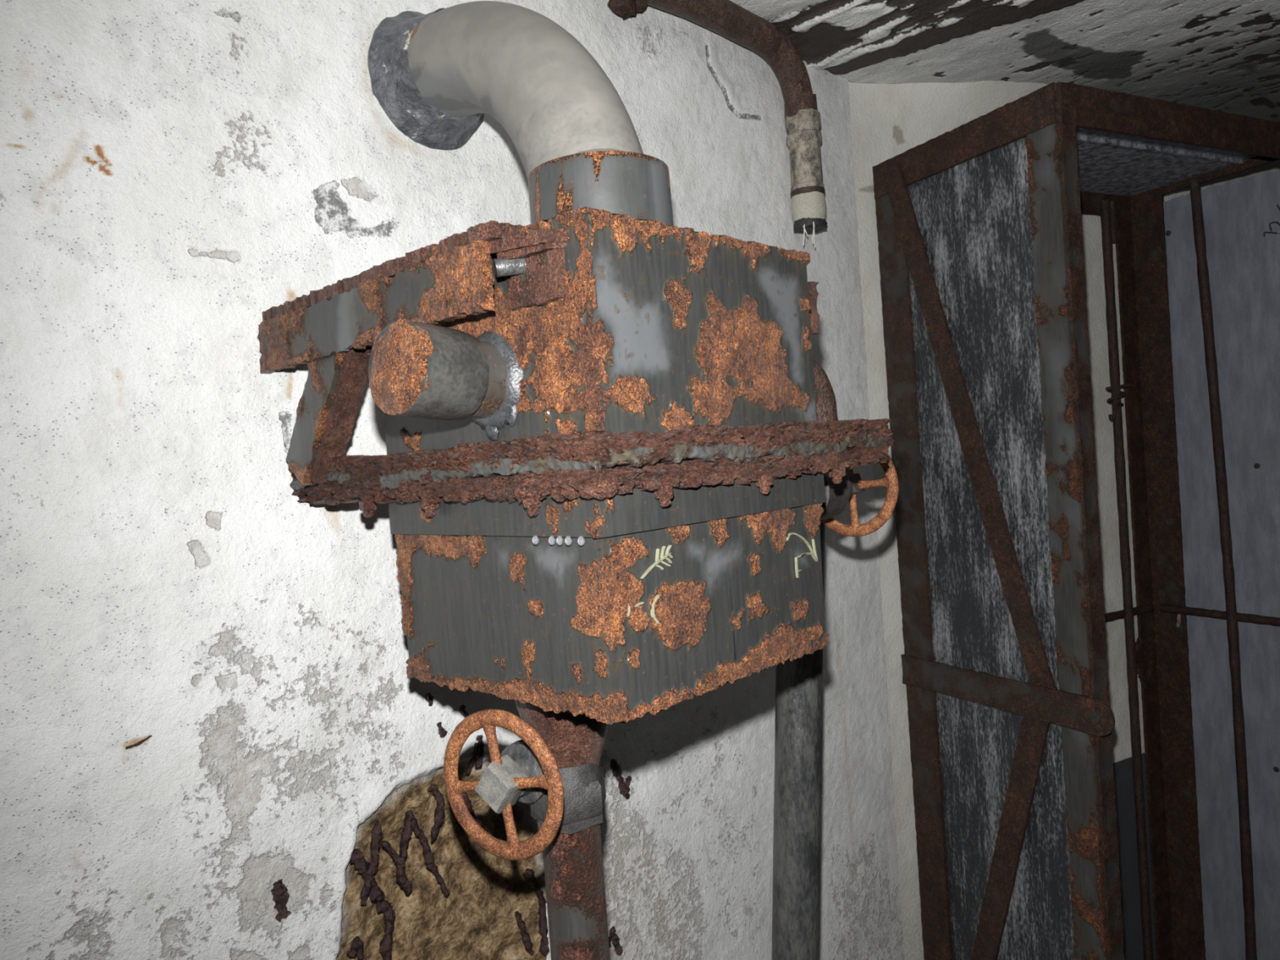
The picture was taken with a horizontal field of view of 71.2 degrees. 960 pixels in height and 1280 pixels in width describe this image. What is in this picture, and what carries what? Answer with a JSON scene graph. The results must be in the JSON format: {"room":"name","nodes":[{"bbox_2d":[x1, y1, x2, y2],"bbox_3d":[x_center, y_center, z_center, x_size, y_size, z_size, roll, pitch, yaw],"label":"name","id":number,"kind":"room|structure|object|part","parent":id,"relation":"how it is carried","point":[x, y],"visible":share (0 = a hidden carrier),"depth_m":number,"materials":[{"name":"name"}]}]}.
{"room":"utility area","nodes":[
{"label":"utility area","id":0,"kind":"room"},
{"bbox_2d":[0,0,904,959],"bbox_3d":[-0.660,0.537,1.086,0.073,2.966,3.779,-3,2,44],"label":"wall","id":1,"kind":"structure","parent":0,"point":[217,741],"depth_m":1.23,"materials":[{"name":"white paint"}]},
{"bbox_2d":[257,151,894,724],"bbox_3d":[-0.108,-0.068,1.196,0.634,0.606,0.672,-3,2,44],"label":"box","id":2,"kind":"object","parent":1,"relation":"attached to","point":[614,429],"visible":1,"depth_m":0.95,"materials":[{"name":"grey paint"}]},
{"bbox_3d":[-0.334,-0.191,1.053,0.515,0.074,0.016,-3,2,44],"label":"bracket arm","id":3,"kind":"part","parent":2,"relation":"part of","materials":[{"name":"grey paint"}]},
{"bbox_3d":[-0.312,-0.237,1.071,0.525,0.024,0.069,-3,2,44],"label":"bracket arm","id":4,"kind":"part","parent":2,"relation":"part of"},
{"bbox_2d":[367,0,643,179],"bbox_3d":[-0.178,-0.543,1.268,0.212,0.422,0.519,-5,2,-42],"label":"duct","id":5,"kind":"object","parent":2,"relation":"attached to","point":[435,75],"visible":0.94,"depth_m":1.16,"materials":[{"name":"white metal"}]},
{"bbox_2d":[443,701,609,959],"bbox_3d":[-0.086,0.636,1.040,0.163,0.791,0.178,-3,2,44],"label":"valve","id":6,"kind":"object","parent":2,"relation":"attached to","point":[554,768],"visible":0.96,"depth_m":1.01,"materials":[{"name":"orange metal"}]},
{"bbox_3d":[-0.102,-0.203,0.880,0.074,0.064,0.013,-3,2,44],"label":"bracket plate","id":7,"kind":"part","parent":2,"relation":"part of","materials":[{"name":"brown metal"}]},
{"bbox_3d":[0.014,-0.213,1.356,0.596,0.072,0.016,-3,2,44],"label":"bracket arm","id":8,"kind":"part","parent":2,"relation":"part of"},
{"bbox_2d":[820,454,898,537],"bbox_3d":[0.272,0.022,1.373,0.166,0.177,0.231,-3,2,44],"label":"valve","id":9,"kind":"object","parent":2,"relation":"attached to","point":[837,495],"visible":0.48,"depth_m":1.40,"materials":[{"name":"metal"}]},
{"bbox_2d":[728,0,1279,122],"bbox_3d":[1.930,-1.130,1.236,3.660,0.035,7.800,-3,2,44],"label":"ceiling","id":10,"kind":"structure","parent":0,"point":[1223,55],"depth_m":2.24,"materials":[{"name":"paint"}]},
{"bbox_2d":[607,0,827,247],"bbox_3d":[0.165,-0.771,1.884,0.086,0.506,0.733,-3,2,44],"label":"conduit","id":11,"kind":"object","parent":10,"relation":"attached to","point":[727,19],"visible":1,"depth_m":2.07,"materials":[{"name":"metal"}]},
{"bbox_2d":[848,80,1279,959],"bbox_3d":[2.539,0.249,3.312,4.220,2.966,0.178,-5,2,-27],"label":"wall","id":12,"kind":"structure","parent":0,"point":[887,121],"depth_m":2.50,"materials":[{"name":"beige paint"}]},
{"bbox_3d":[2.156,1.817,1.300,3.620,0.003,7.800,-3,2,44],"label":"floor","id":13,"kind":"structure","parent":0,"visible":0},
{"bbox_2d":[771,520,825,959],"bbox_3d":[0.282,0.941,1.609,0.252,1.981,0.130,-5,2,-16],"label":"pipe","id":14,"kind":"object","parent":13,"relation":"on","point":[799,681],"visible":0.48,"depth_m":1.59,"materials":[{"name":"grey metal"}]},
{"bbox_2d":[872,81,1279,959],"bbox_3d":[1.351,0.470,2.429,1.117,2.735,0.637,-5,2,-27],"label":"tall cabinet","id":15,"kind":"object","parent":13,"relation":"on","point":[1011,719],"visible":1,"depth_m":2.35,"materials":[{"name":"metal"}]},
{"bbox_3d":[0.761,0.511,2.479,0.063,2.733,0.011,-5,2,-27],"label":"post","id":16,"kind":"part","parent":15,"relation":"part of","materials":[{"name":"metal"}]},
{"bbox_3d":[0.756,0.513,2.417,0.101,2.734,0.043,-3,2,44],"label":"post","id":17,"kind":"part","parent":15,"relation":"part of","materials":[{"name":"metal"}]},
{"bbox_3d":[0.972,0.509,1.992,0.011,2.734,0.082,-5,2,-27],"label":"post","id":18,"kind":"part","parent":15,"relation":"part of","materials":[{"name":"grey metal"}]},
{"bbox_3d":[1.015,0.506,1.966,0.049,2.732,0.011,-5,2,-27],"label":"post","id":19,"kind":"part","parent":15,"relation":"part of","materials":[{"name":"metal"}]},
{"bbox_3d":[1.660,0.434,2.938,0.078,2.734,0.011,-5,2,-27],"label":"post","id":20,"kind":"part","parent":15,"relation":"part of","materials":[{"name":"metal"}]},
{"bbox_3d":[1.722,0.430,2.907,0.011,2.734,0.108,-5,2,-27],"label":"post","id":21,"kind":"part","parent":15,"relation":"part of","materials":[{"name":"metal"}]}
]}

